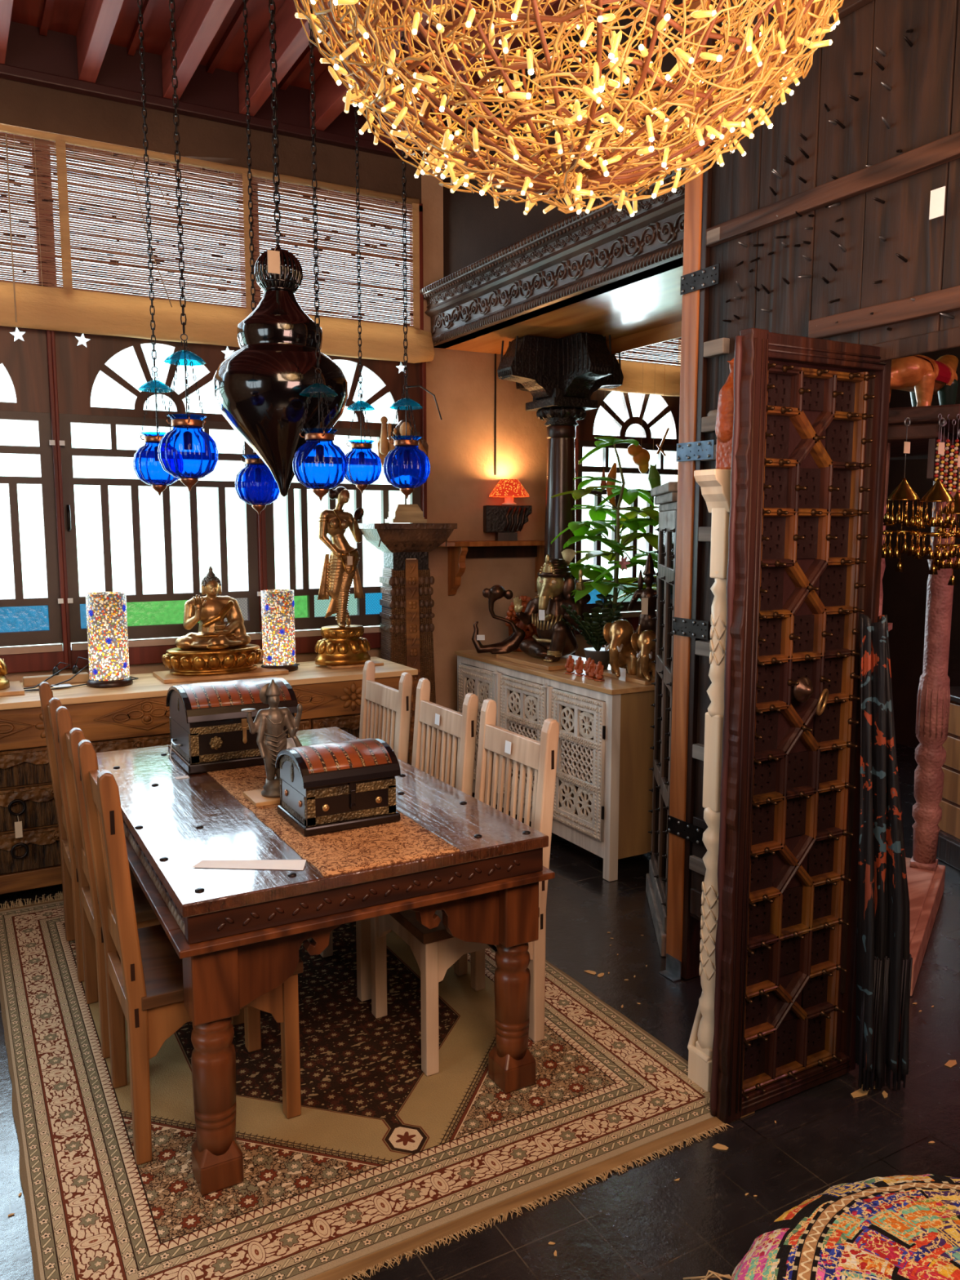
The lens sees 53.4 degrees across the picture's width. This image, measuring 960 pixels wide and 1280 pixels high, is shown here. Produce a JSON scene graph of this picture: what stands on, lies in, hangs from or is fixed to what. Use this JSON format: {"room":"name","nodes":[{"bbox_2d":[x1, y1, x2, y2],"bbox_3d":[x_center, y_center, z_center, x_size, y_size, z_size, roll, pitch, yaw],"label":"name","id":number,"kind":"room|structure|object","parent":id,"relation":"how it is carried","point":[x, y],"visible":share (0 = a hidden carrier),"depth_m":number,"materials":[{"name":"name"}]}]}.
{"room":"furniture shop","nodes":[
{"label":"furniture shop","id":0,"kind":"room"},
{"bbox_2d":[10,0,580,121],"bbox_3d":[0.758,-2.565,1.626,9.400,0.100,8.020,-4,8,-29],"label":"ceiling","id":1,"kind":"structure","parent":0,"point":[66,15],"depth_m":4.45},
{"bbox_2d":[133,0,179,496],"bbox_3d":[-1.218,-1.636,3.500,0.179,2.196,0.179,-4,8,-29],"label":"glass lantern","id":2,"kind":"object","parent":1,"relation":"hanging from","point":[147,466],"visible":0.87,"depth_m":3.55,"materials":[{"name":"blue"}]},
{"bbox_2d":[157,0,217,491],"bbox_3d":[-0.920,-1.562,2.893,0.179,2.201,0.179,-4,8,-29],"label":"glass lantern","id":3,"kind":"object","parent":1,"relation":"hanging from","point":[186,452],"visible":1,"depth_m":2.95,"materials":[{"name":"blue"}]},
{"bbox_2d":[235,0,279,515],"bbox_3d":[-0.885,-1.627,3.689,0.179,2.272,0.179,-4,8,-29],"label":"glass lantern","id":4,"kind":"object","parent":1,"relation":"hanging from","point":[255,485],"visible":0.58,"depth_m":3.74,"materials":[{"name":"blue"}]},
{"bbox_2d":[213,0,347,497],"bbox_3d":[-0.712,-1.617,3.337,0.472,2.213,0.472,-1,7,-12],"label":"pendant","id":5,"kind":"object","parent":1,"relation":"hanging from","point":[257,388],"visible":0.98,"depth_m":3.29,"materials":[{"name":"black paint"}]},
{"bbox_2d":[292,3,346,501],"bbox_3d":[-0.533,-1.570,3.061,0.179,2.231,0.179,-4,8,-29],"label":"glass lantern","id":6,"kind":"object","parent":1,"relation":"hanging from","point":[319,464],"visible":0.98,"depth_m":3.12,"materials":[{"name":"blue"}]},
{"bbox_2d":[344,64,382,493],"bbox_3d":[-0.532,-1.738,4.174,0.179,2.176,0.179,-4,8,-29],"label":"glass lantern","id":7,"kind":"object","parent":1,"relation":"hanging from","point":[364,466],"visible":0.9,"depth_m":4.22,"materials":[{"name":"blue"}]},
{"bbox_2d":[382,1,442,499],"bbox_3d":[-0.275,-1.633,3.543,0.186,2.199,0.189,5,9,38],"label":"glass lantern","id":8,"kind":"object","parent":1,"relation":"hanging from","point":[406,467],"visible":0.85,"depth_m":3.60,"materials":[{"name":"blue"}]},
{"bbox_2d":[293,0,844,216],"bbox_3d":[0.164,-1.671,1.720,1.111,1.704,1.140,2,7,15],"label":"chandelier","id":9,"kind":"object","parent":1,"relation":"hanging from","point":[526,173],"visible":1,"depth_m":1.71,"materials":[{"name":"gold"}]},
{"bbox_2d":[606,353,617,506],"bbox_3d":[0.802,-1.894,5.702,0.070,2.209,0.058,-4,8,-29],"label":"carving","id":10,"kind":"object","parent":1,"relation":"hanging from","point":[612,473],"visible":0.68,"depth_m":5.80,"materials":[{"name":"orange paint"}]},
{"bbox_2d":[626,365,650,473],"bbox_3d":[0.963,-2.002,5.690,0.158,1.992,0.099,-4,8,-29],"label":"carving","id":11,"kind":"object","parent":1,"relation":"hanging from","point":[641,456],"visible":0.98,"depth_m":5.77,"materials":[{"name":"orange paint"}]},
{"bbox_2d":[647,361,661,488],"bbox_3d":[1.048,-1.928,5.613,0.083,2.119,0.078,0,7,2],"label":"carving","id":12,"kind":"object","parent":1,"relation":"hanging from","point":[654,477],"visible":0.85,"depth_m":5.70,"materials":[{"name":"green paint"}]},
{"bbox_2d":[656,356,669,456],"bbox_3d":[1.080,-2.031,5.545,0.076,1.900,0.020,0,7,0],"label":"ornament","id":13,"kind":"object","parent":1,"relation":"hanging from","point":[660,446],"visible":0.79,"depth_m":5.64,"materials":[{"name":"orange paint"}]},
{"bbox_2d":[0,78,680,786],"bbox_3d":[-1.169,-0.972,5.293,9.200,3.950,0.120,-4,8,-29],"label":"wall","id":14,"kind":"structure","parent":0,"point":[461,479],"depth_m":5.74,"materials":[{"name":"beige paint"}]},
{"bbox_2d":[0,0,13,64],"bbox_3d":[-0.330,-2.336,1.007,0.075,0.205,7.760,-4,8,-29],"label":"ceiling beam","id":15,"kind":"structure","parent":14,"relation":"attached to","point":[6,6],"depth_m":4.04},
{"bbox_2d":[0,132,68,673],"bbox_3d":[-2.529,-1.093,4.445,1.000,2.545,0.158,-4,8,-29],"label":"window","id":16,"kind":"structure","parent":14,"relation":"in","point":[28,362],"depth_m":4.66,"materials":[{"name":"brown wood"}]},
{"bbox_2d":[39,0,53,35],"bbox_3d":[-0.149,-2.433,1.097,0.030,0.035,7.760,-4,8,-29],"label":"trim","id":17,"kind":"structure","parent":14,"relation":"attached to","point":[48,4],"depth_m":4.30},
{"bbox_2d":[75,0,124,83],"bbox_3d":[0.011,-2.359,1.196,0.075,0.205,7.760,-4,8,-29],"label":"ceiling beam","id":18,"kind":"structure","parent":14,"relation":"attached to","point":[99,18],"depth_m":4.21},
{"bbox_2d":[127,0,156,55],"bbox_3d":[0.192,-2.456,1.286,0.030,0.035,7.760,-4,8,-29],"label":"trim","id":19,"kind":"structure","parent":14,"relation":"attached to","point":[148,5],"depth_m":4.40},
{"bbox_2d":[40,139,262,669],"bbox_3d":[-1.652,-1.151,4.923,1.000,2.545,0.173,-4,8,-29],"label":"window","id":20,"kind":"structure","parent":14,"relation":"in","point":[76,368],"depth_m":4.88,"materials":[{"name":"brown wood"}]},
{"bbox_2d":[0,123,434,363],"bbox_3d":[-1.784,-1.945,4.631,3.460,0.915,0.104,-4,8,-29],"label":"bamboo blind","id":21,"kind":"object","parent":20,"relation":"attached to","point":[26,304],"visible":0.84,"depth_m":4.80,"materials":[{"name":"wood"}]},
{"bbox_2d":[161,0,234,100],"bbox_3d":[0.351,-2.382,1.385,0.075,0.205,7.760,-4,8,-29],"label":"ceiling beam","id":22,"kind":"structure","parent":14,"relation":"attached to","point":[198,22],"depth_m":4.26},
{"bbox_2d":[0,63,432,164],"bbox_3d":[-2.710,-2.590,4.125,5.570,0.045,0.060,-4,8,-29],"label":"trim","id":23,"kind":"structure","parent":14,"relation":"attached to","point":[6,72],"depth_m":4.80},
{"bbox_2d":[4,21,429,151],"bbox_3d":[-2.717,-2.709,4.124,5.570,0.220,0.030,-4,8,-29],"label":"trim","id":24,"kind":"structure","parent":14,"relation":"attached to","point":[55,53],"depth_m":4.71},
{"bbox_2d":[206,0,256,73],"bbox_3d":[0.523,-2.478,1.470,0.030,0.035,7.760,-4,8,-29],"label":"trim","id":25,"kind":"structure","parent":14,"relation":"attached to","point":[237,20],"depth_m":4.49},
{"bbox_2d":[238,0,336,116],"bbox_3d":[0.683,-2.405,1.569,0.075,0.205,7.760,-4,8,-29],"label":"ceiling beam","id":26,"kind":"structure","parent":14,"relation":"attached to","point":[291,40],"depth_m":4.45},
{"bbox_2d":[280,4,352,89],"bbox_3d":[0.855,-2.501,1.654,0.030,0.035,7.760,-4,8,-29],"label":"trim","id":27,"kind":"structure","parent":14,"relation":"attached to","point":[302,60],"depth_m":4.78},
{"bbox_2d":[251,177,426,653],"bbox_3d":[-0.783,-1.211,5.414,1.000,2.545,0.158,-4,8,-29],"label":"window","id":28,"kind":"structure","parent":14,"relation":"in","point":[310,612],"depth_m":5.45,"materials":[{"name":"brown wood"}]},
{"bbox_2d":[309,0,448,130],"bbox_3d":[1.014,-2.427,1.753,0.075,0.205,7.760,-4,8,-29],"label":"ceiling beam","id":29,"kind":"structure","parent":14,"relation":"attached to","point":[329,104],"depth_m":4.83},
{"bbox_2d":[375,0,558,144],"bbox_3d":[1.346,-2.450,1.937,0.075,0.205,7.760,-4,8,-29],"label":"ceiling beam","id":30,"kind":"structure","parent":14,"relation":"attached to","point":[456,64],"depth_m":4.37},
{"bbox_2d":[438,540,544,595],"bbox_3d":[0.113,-0.443,5.886,0.950,0.334,0.205,-4,8,-29],"label":"wall shelf","id":31,"kind":"object","parent":14,"relation":"attached to","point":[458,551],"visible":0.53,"depth_m":5.85,"materials":[{"name":"brown wood"}]},
{"bbox_2d":[483,505,532,541],"bbox_3d":[0.170,-0.719,5.871,0.285,0.215,0.125,-1,7,-9],"label":"carved corbel","id":32,"kind":"object","parent":31,"relation":"on","point":[504,521],"visible":1,"depth_m":5.82,"materials":[{"name":"brown wood"}]},
{"bbox_2d":[488,479,529,505],"bbox_3d":[0.179,-0.907,5.864,0.250,0.155,0.250,-4,8,-29],"label":"table lamp","id":33,"kind":"object","parent":32,"relation":"on","point":[508,489],"visible":1,"depth_m":5.79,"materials":[{"name":"orange glass"}]},
{"bbox_2d":[494,353,496,475],"bbox_3d":[0.094,-1.386,5.878,0.006,0.730,0.012,-4,8,-29],"label":"lamp cord","id":34,"kind":"object","parent":14,"relation":"attached to","point":[495,353],"depth_m":5.87,"materials":[{"name":"black plastic"}]},
{"bbox_2d":[574,390,679,634],"bbox_3d":[1.024,-1.333,6.416,1.000,2.545,0.158,-4,8,-29],"label":"window","id":35,"kind":"structure","parent":14,"relation":"in","point":[584,437],"depth_m":6.38,"materials":[{"name":"brown wood"}]},
{"bbox_2d":[597,337,681,396],"bbox_3d":[1.076,-2.082,6.232,1.020,0.930,0.092,-4,8,-29],"label":"bamboo blind","id":36,"kind":"object","parent":14,"relation":"attached to","point":[667,380],"visible":0.14,"depth_m":6.29,"materials":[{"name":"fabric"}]},
{"bbox_2d":[0,743,959,1279],"bbox_3d":[0.738,1.451,2.150,9.200,0.100,7.900,-4,8,-29],"label":"floor","id":37,"kind":"structure","parent":0,"point":[639,1223],"depth_m":2.55,"materials":[{"name":"stone"}]},
{"bbox_2d":[0,656,417,893],"bbox_3d":[-1.727,0.598,4.464,2.930,1.030,0.563,-4,8,-29],"label":"console","id":38,"kind":"object","parent":37,"relation":"on","point":[135,715],"depth_m":4.18,"materials":[{"name":"brown wood"}]},
{"bbox_2d":[0,680,24,696],"bbox_3d":[-2.202,0.223,4.223,0.320,0.018,0.300,-4,8,-29],"label":"wooden board","id":39,"kind":"object","parent":38,"relation":"on","point":[15,687],"visible":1,"depth_m":4.18,"materials":[{"name":"brown wood"}]},
{"bbox_2d":[0,657,9,689],"bbox_3d":[-2.241,-0.015,4.161,0.320,0.468,0.257,-4,8,-29],"label":"statue base","id":40,"kind":"object","parent":39,"relation":"on","point":[4,682],"visible":1,"depth_m":4.20,"materials":[{"name":"gold metal"}]},
{"bbox_2d":[85,591,137,688],"bbox_3d":[-1.699,-0.008,4.436,0.202,0.425,0.268,5,9,36],"label":"lamp","id":41,"kind":"object","parent":38,"relation":"on","point":[106,611],"visible":1,"depth_m":4.34,"materials":[{"name":"multicoloured glass"}]},
{"bbox_2d":[152,663,288,683],"bbox_3d":[-1.280,0.162,4.723,0.600,0.018,0.280,-4,8,-29],"label":"wooden board","id":42,"kind":"object","parent":38,"relation":"on","point":[165,677],"visible":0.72,"depth_m":4.61,"materials":[{"name":"brown wood"}]},
{"bbox_2d":[161,565,263,675],"bbox_3d":[-1.311,-0.104,4.684,0.488,0.518,0.320,-4,8,-29],"label":"seated statue","id":43,"kind":"object","parent":42,"relation":"on","point":[217,648],"visible":1,"depth_m":4.62,"materials":[{"name":"gold metal"}]},
{"bbox_2d":[261,589,299,671],"bbox_3d":[-1.007,-0.054,4.893,0.190,0.405,0.262,5,8,33],"label":"lamp","id":44,"kind":"object","parent":38,"relation":"on","point":[277,608],"visible":1,"depth_m":4.80,"materials":[{"name":"multicoloured glass"}]},
{"bbox_2d":[314,486,370,666],"bbox_3d":[-0.722,-0.337,4.977,0.300,0.917,0.222,-4,8,-29],"label":"statue","id":45,"kind":"object","parent":38,"relation":"on","point":[343,645],"visible":1,"depth_m":4.93,"materials":[{"name":"gold metal"}]},
{"bbox_2d":[353,507,364,519],"bbox_3d":[-0.623,-0.650,4.920,0.009,0.050,0.097,-19,29,34],"label":"mirror","id":46,"kind":"object","parent":45,"relation":"attached to","point":[358,513],"depth_m":4.91,"materials":[{"name":"brown metal"}]},
{"bbox_2d":[324,660,383,669],"bbox_3d":[-0.658,0.129,5.012,0.290,0.013,0.100,-4,8,-29],"label":"wooden board","id":47,"kind":"object","parent":38,"relation":"on","point":[376,663],"visible":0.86,"depth_m":4.96,"materials":[{"name":"brown wood"}]},
{"bbox_2d":[0,891,755,1279],"bbox_3d":[-0.674,1.230,3.400,1.850,0.034,2.719,-4,8,-29],"label":"rug","id":48,"kind":"object","parent":37,"relation":"on","point":[384,1160],"visible":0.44,"depth_m":2.62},
{"bbox_2d":[39,681,84,982],"bbox_3d":[-1.370,0.683,3.654,0.497,1.039,0.445,-4,8,-29],"label":"dining chair","id":49,"kind":"object","parent":48,"relation":"on","point":[49,704],"visible":0.38,"depth_m":3.63,"materials":[{"name":"brown wood"}]},
{"bbox_2d":[55,706,244,1058],"bbox_3d":[-1.087,0.743,3.163,0.497,1.039,0.445,-4,8,-29],"label":"dining chair","id":50,"kind":"object","parent":48,"relation":"on","point":[93,950],"visible":0.46,"depth_m":3.12,"materials":[{"name":"brown wood"}]},
{"bbox_2d":[77,739,303,1164],"bbox_3d":[-0.808,0.803,2.673,0.497,1.039,0.445,-4,8,-29],"label":"dining chair","id":51,"kind":"object","parent":48,"relation":"on","point":[144,971],"visible":0.82,"depth_m":2.55,"materials":[{"name":"brown wood"}]},
{"bbox_2d":[96,726,555,1195],"bbox_3d":[-0.659,0.871,3.243,1.045,0.765,1.714,-4,8,-29],"label":"dining table","id":52,"kind":"object","parent":48,"relation":"on","point":[238,935],"visible":0.69,"depth_m":2.56,"materials":[{"name":"brown wood"}]},
{"bbox_2d":[191,859,306,870],"bbox_3d":[-0.596,0.580,2.476,0.293,0.008,0.056,0,7,4],"label":"folded paper","id":53,"kind":"object","parent":52,"relation":"on","point":[288,864],"visible":1,"depth_m":2.47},
{"bbox_2d":[207,764,460,876],"bbox_3d":[-0.633,0.494,3.203,0.412,0.002,1.655,-4,8,-29],"label":"table runner","id":54,"kind":"object","parent":52,"relation":"on","point":[338,852],"visible":0.39,"depth_m":2.67,"materials":[{"name":"fabric"}]},
{"bbox_2d":[165,676,297,779],"bbox_3d":[-0.950,0.303,3.572,0.455,0.292,0.393,-4,8,-29],"label":"chest","id":55,"kind":"object","parent":54,"relation":"on","point":[210,731],"visible":0.68,"depth_m":3.44,"materials":[{"name":"paint"}]},
{"bbox_2d":[243,788,279,807],"bbox_3d":[-0.661,0.501,3.076,0.165,0.014,0.150,-4,8,-29],"label":"wooden board","id":56,"kind":"object","parent":54,"relation":"on","point":[255,797],"visible":0.46,"depth_m":3.02,"materials":[{"name":"brown wood"}]},
{"bbox_2d":[241,679,302,797],"bbox_3d":[-0.661,0.310,3.046,0.209,0.373,0.092,-5,8,-34],"label":"statue","id":57,"kind":"object","parent":56,"relation":"on","point":[268,723],"visible":0.9,"depth_m":3.03,"materials":[{"name":"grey metal"}]},
{"bbox_2d":[275,737,400,836],"bbox_3d":[-0.427,0.422,2.858,0.297,0.225,0.267,-4,8,-29],"label":"chest","id":58,"kind":"object","parent":54,"relation":"on","point":[326,788],"visible":1,"depth_m":2.77,"materials":[{"name":"paint"}]},
{"bbox_2d":[307,660,412,941],"bbox_3d":[-0.584,0.641,4.005,0.477,1.039,0.445,-4,8,-29],"label":"dining chair","id":59,"kind":"object","parent":48,"relation":"on","point":[374,694],"visible":0.16,"depth_m":4.00,"materials":[{"name":"brown wood"}]},
{"bbox_2d":[320,677,478,1001],"bbox_3d":[-0.316,0.699,3.528,0.477,1.039,0.445,-4,8,-29],"label":"dining chair","id":60,"kind":"object","parent":48,"relation":"on","point":[428,714],"visible":0.34,"depth_m":3.49,"materials":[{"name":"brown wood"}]},
{"bbox_2d":[370,698,559,1075],"bbox_3d":[-0.065,0.753,3.082,0.477,1.039,0.445,-4,8,-29],"label":"dining chair","id":61,"kind":"object","parent":48,"relation":"on","point":[435,950],"visible":0.52,"depth_m":3.01,"materials":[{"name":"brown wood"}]},
{"bbox_2d":[358,523,457,779],"bbox_3d":[-0.422,0.156,5.529,0.480,1.650,0.384,-3,8,-22],"label":"pedestal","id":62,"kind":"object","parent":37,"relation":"on","point":[406,625],"visible":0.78,"depth_m":5.38,"materials":[{"name":"brown wood"}]},
{"bbox_2d":[377,416,428,523],"bbox_3d":[-0.425,-0.956,5.392,0.308,0.586,0.160,-3,8,-22],"label":"statue","id":63,"kind":"object","parent":62,"relation":"on","point":[398,513],"visible":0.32,"depth_m":5.35,"materials":[{"name":"brown wood"}]},
{"bbox_2d":[454,649,654,881],"bbox_3d":[0.415,0.581,5.125,0.500,0.904,1.527,-4,8,-29],"label":"sideboard","id":64,"kind":"object","parent":37,"relation":"on","point":[603,798],"visible":0.56,"depth_m":4.53,"materials":[{"name":"beige wood"}]},
{"bbox_2d":[471,584,525,653],"bbox_3d":[0.106,-0.114,5.460,0.306,0.402,0.100,0,7,-3],"label":"statue","id":65,"kind":"object","parent":64,"relation":"on","point":[496,592],"visible":0.97,"depth_m":5.44,"materials":[{"name":"brown metal"}]},
{"bbox_2d":[505,595,538,652],"bbox_3d":[0.255,-0.097,5.579,0.226,0.327,0.080,2,7,18],"label":"statue","id":66,"kind":"object","parent":64,"relation":"on","point":[530,629],"visible":0.41,"depth_m":5.57,"materials":[{"name":"brown wood"}]},
{"bbox_2d":[496,652,586,671],"bbox_3d":[0.373,0.108,5.168,0.355,0.022,0.530,-4,8,-29],"label":"wooden board","id":67,"kind":"object","parent":64,"relation":"on","point":[522,658],"visible":0.54,"depth_m":5.09,"materials":[{"name":"brown wood"}]},
{"bbox_2d":[513,548,591,662],"bbox_3d":[0.385,-0.192,5.119,0.291,0.588,0.354,-5,9,-37],"label":"statue","id":68,"kind":"object","parent":67,"relation":"on","point":[556,639],"visible":0.97,"depth_m":5.06,"materials":[{"name":"brown metal"}]},
{"bbox_2d":[454,649,654,694],"bbox_3d":[0.428,0.142,5.078,0.472,0.023,1.527,-4,8,-29],"label":"countertop","id":69,"kind":"structure","parent":64,"relation":"on","point":[611,686],"depth_m":4.66,"materials":[{"name":"brown wood"}]},
{"bbox_2d":[564,654,574,674],"bbox_3d":[0.445,0.122,4.747,0.050,0.094,0.040,6,9,39],"label":"figurine","id":70,"kind":"object","parent":64,"relation":"on","point":[569,665],"visible":1,"depth_m":4.74,"materials":[{"name":"ceramic"}]},
{"bbox_2d":[573,656,584,675],"bbox_3d":[0.486,0.129,4.691,0.050,0.094,0.040,6,9,39],"label":"figurine","id":71,"kind":"object","parent":64,"relation":"on","point":[579,666],"visible":1,"depth_m":4.68,"materials":[{"name":"ceramic"}]},
{"bbox_2d":[586,659,596,679],"bbox_3d":[0.538,0.141,4.595,0.040,0.094,0.050,-6,9,-39],"label":"figurine","id":72,"kind":"object","parent":64,"relation":"on","point":[592,667],"visible":0.96,"depth_m":4.58,"materials":[{"name":"ceramic"}]},
{"bbox_2d":[560,594,627,669],"bbox_3d":[0.587,-0.041,4.923,0.342,0.375,0.327,1,7,6],"label":"plant","id":73,"kind":"object","parent":64,"relation":"on","point":[592,629],"visible":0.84,"depth_m":4.87,"materials":[{"name":"green plant"}]},
{"bbox_2d":[593,661,604,681],"bbox_3d":[0.566,0.148,4.536,0.050,0.094,0.040,6,9,39],"label":"figurine","id":74,"kind":"object","parent":64,"relation":"on","point":[598,672],"visible":1,"depth_m":4.53,"materials":[{"name":"ceramic"}]},
{"bbox_2d":[603,670,654,684],"bbox_3d":[0.783,0.174,4.640,0.240,0.018,0.360,-4,8,-29],"label":"wooden board","id":75,"kind":"object","parent":64,"relation":"on","point":[633,678],"visible":0.26,"depth_m":4.53,"materials":[{"name":"brown wood"}]},
{"bbox_2d":[603,619,641,677],"bbox_3d":[0.706,0.035,4.632,0.193,0.278,0.319,5,8,34],"label":"ornament","id":76,"kind":"object","parent":75,"relation":"on","point":[618,634],"visible":0.73,"depth_m":4.55,"materials":[{"name":"gold metal"}]},
{"bbox_2d":[627,552,657,673],"bbox_3d":[0.820,-0.133,4.659,0.184,0.585,0.123,-2,7,-13],"label":"figure statue","id":77,"kind":"object","parent":75,"relation":"on","point":[648,602],"visible":0.53,"depth_m":4.64,"materials":[{"name":"brown metal"}]},
{"bbox_2d":[631,629,656,681],"bbox_3d":[0.803,0.067,4.515,0.166,0.240,0.275,3,8,22],"label":"ornament","id":78,"kind":"object","parent":75,"relation":"on","point":[642,643],"visible":0.66,"depth_m":4.43,"materials":[{"name":"gold metal"}]},
{"bbox_2d":[497,332,623,655],"bbox_3d":[0.468,-0.367,5.596,0.649,2.676,0.649,2,7,16],"label":"carved column","id":79,"kind":"structure","parent":37,"relation":"on","point":[562,375],"depth_m":5.34,"materials":[{"name":"brown wood"}]},
{"bbox_2d":[551,436,658,615],"bbox_3d":[0.744,-0.025,5.210,0.775,2.086,0.808,-1,7,-4],"label":"plant","id":80,"kind":"object","parent":37,"relation":"on","point":[597,514],"visible":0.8,"depth_m":5.15,"materials":[{"name":"green plant"}]},
{"bbox_2d":[645,481,677,956],"bbox_3d":[0.867,0.284,3.862,0.325,1.798,0.677,1,7,5],"label":"wooden screen","id":81,"kind":"object","parent":37,"relation":"on","point":[666,494],"visible":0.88,"depth_m":3.89,"materials":[{"name":"brown wood"}]},
{"bbox_2d":[659,0,719,982],"bbox_3d":[0.754,-0.724,3.247,0.117,3.948,0.185,-4,8,-29],"label":"wooden post","id":82,"kind":"object","parent":37,"relation":"on","point":[683,938],"visible":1,"depth_m":3.32,"materials":[{"name":"brown wood"}]},
{"bbox_2d":[688,0,959,993],"bbox_3d":[1.521,-0.677,1.876,0.097,3.690,3.104,-4,8,-29],"label":"wall","id":83,"kind":"structure","parent":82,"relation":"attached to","point":[838,220],"depth_m":2.68,"materials":[{"name":"brown wood"}]},
{"bbox_2d":[687,468,730,1092],"bbox_3d":[0.718,0.401,2.926,0.430,1.793,0.395,-4,8,-29],"label":"carved column","id":84,"kind":"structure","parent":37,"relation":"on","point":[714,484],"depth_m":2.70,"materials":[{"name":"beige wood"}]},
{"bbox_2d":[715,358,733,469],"bbox_3d":[0.698,-0.619,2.612,0.109,0.303,0.097,-4,8,-29],"label":"carving","id":85,"kind":"object","parent":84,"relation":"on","point":[725,412],"visible":0.53,"depth_m":2.59,"materials":[{"name":"brown wood"}]},
{"bbox_2d":[710,327,891,1124],"bbox_3d":[0.899,0.264,2.630,0.546,2.131,0.104,-4,8,-29],"label":"door leaf","id":86,"kind":"structure","parent":37,"relation":"on","point":[784,1028],"depth_m":2.62,"materials":[{"name":"brown wood"}]},
{"bbox_2d":[855,613,912,1092],"bbox_3d":[1.166,0.614,2.706,0.215,1.377,0.124,-2,7,-14],"label":"fabric","id":87,"kind":"object","parent":86,"relation":"hanging from","point":[884,962],"visible":1,"depth_m":2.69,"materials":[{"name":"fabric"}]},
{"bbox_2d":[683,1173,959,1279],"bbox_3d":[0.883,1.272,1.495,1.050,0.415,1.050,-3,7,-22],"label":"patchwork pouffe","id":88,"kind":"object","parent":37,"relation":"on","point":[903,1227],"visible":1,"depth_m":1.71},
{"bbox_2d":[878,404,959,995],"bbox_3d":[1.596,0.170,3.844,0.600,2.028,1.232,4,8,31],"label":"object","id":89,"kind":"object","parent":37,"relation":"on","point":[925,877],"visible":0.25,"depth_m":4.09,"materials":[{"name":"brown wood"}]},
{"bbox_2d":[881,417,921,571],"bbox_3d":[1.316,-0.450,2.967,0.126,0.475,0.124,-4,8,-29],"label":"door chime","id":90,"kind":"object","parent":89,"relation":"hanging from","point":[904,491],"visible":0.98,"depth_m":2.95,"materials":[{"name":"gold metal"}]},
{"bbox_2d":[889,354,958,406],"bbox_3d":[1.742,-1.012,3.812,0.221,0.334,0.799,7,10,43],"label":"horse","id":91,"kind":"object","parent":89,"relation":"on","point":[923,376],"visible":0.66,"depth_m":3.67},
{"bbox_2d":[913,417,957,574],"bbox_3d":[1.399,-0.438,2.918,0.126,0.475,0.123,-4,8,-29],"label":"door chime","id":92,"kind":"object","parent":89,"relation":"hanging from","point":[938,492],"visible":0.98,"depth_m":2.90,"materials":[{"name":"gold metal"}]},
{"bbox_2d":[933,413,942,484],"bbox_3d":[1.439,-0.586,3.001,0.019,0.246,0.012,-4,8,-29],"label":"string","id":93,"kind":"object","parent":89,"relation":"hanging from","point":[938,441],"visible":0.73,"depth_m":3.00,"materials":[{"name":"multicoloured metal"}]},
{"bbox_2d":[931,428,959,585],"bbox_3d":[1.484,-0.413,2.972,0.126,0.485,0.123,-4,8,-29],"label":"door chime","id":94,"kind":"object","parent":89,"relation":"hanging from","point":[940,564],"visible":0.76,"depth_m":2.96,"materials":[{"name":"gold metal"}]},
{"bbox_2d":[943,413,950,489],"bbox_3d":[1.507,-0.603,3.080,0.019,0.246,0.012,-4,8,-29],"label":"string","id":95,"kind":"object","parent":89,"relation":"hanging from","point":[948,440],"visible":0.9,"depth_m":3.08,"materials":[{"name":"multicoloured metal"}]},
{"bbox_2d":[947,419,955,494],"bbox_3d":[1.484,-0.569,3.003,0.019,0.246,0.012,-4,8,-29],"label":"string","id":96,"kind":"object","parent":89,"relation":"hanging from","point":[952,446],"visible":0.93,"depth_m":3.00,"materials":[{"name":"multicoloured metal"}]},
{"bbox_2d":[951,413,959,492],"bbox_3d":[1.517,-0.595,3.040,0.019,0.246,0.012,-4,8,-29],"label":"string","id":97,"kind":"object","parent":89,"relation":"hanging from","point":[957,440],"visible":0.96,"depth_m":3.04,"materials":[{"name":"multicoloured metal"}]},
{"bbox_2d":[936,686,959,870],"bbox_3d":[2.553,0.671,4.694,0.570,0.828,0.464,-1,7,-9],"label":"cabinet","id":98,"kind":"object","parent":37,"relation":"on","point":[948,838],"visible":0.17,"depth_m":4.64,"materials":[{"name":"brown wood"}]},
{"bbox_2d":[443,0,688,277],"bbox_3d":[0.756,-2.257,4.594,0.725,1.230,2.700,-4,8,-29],"label":"wall","id":99,"kind":"structure","parent":0,"point":[473,229],"depth_m":4.97,"materials":[{"name":"brown paint"}]},
{"bbox_2d":[419,164,685,348],"bbox_3d":[0.370,-1.739,4.434,0.175,0.320,2.690,-4,8,-29],"label":"beam","id":100,"kind":"structure","parent":99,"relation":"attached to","point":[583,252],"depth_m":4.38,"materials":[{"name":"brown wood"}]},
{"bbox_2d":[434,257,683,355],"bbox_3d":[0.724,-1.624,4.650,0.810,0.040,2.695,-4,8,-29],"label":"beam","id":101,"kind":"structure","parent":99,"relation":"attached to","point":[655,301],"depth_m":4.78,"materials":[{"name":"paint"}]},
{"bbox_2d":[605,320,681,355],"bbox_3d":[1.073,-1.623,4.847,0.040,0.150,2.695,-4,8,-29],"label":"trim","id":102,"kind":"structure","parent":99,"relation":"attached to","point":[673,331],"depth_m":5.13,"materials":[{"name":"brown wood"}]},
{"bbox_2d":[881,346,959,747],"bbox_3d":[4.797,-0.834,4.157,0.100,3.950,7.900,-4,8,-29],"label":"wall","id":103,"kind":"structure","parent":0,"point":[904,593],"depth_m":7.05,"materials":[{"name":"brown paint"}]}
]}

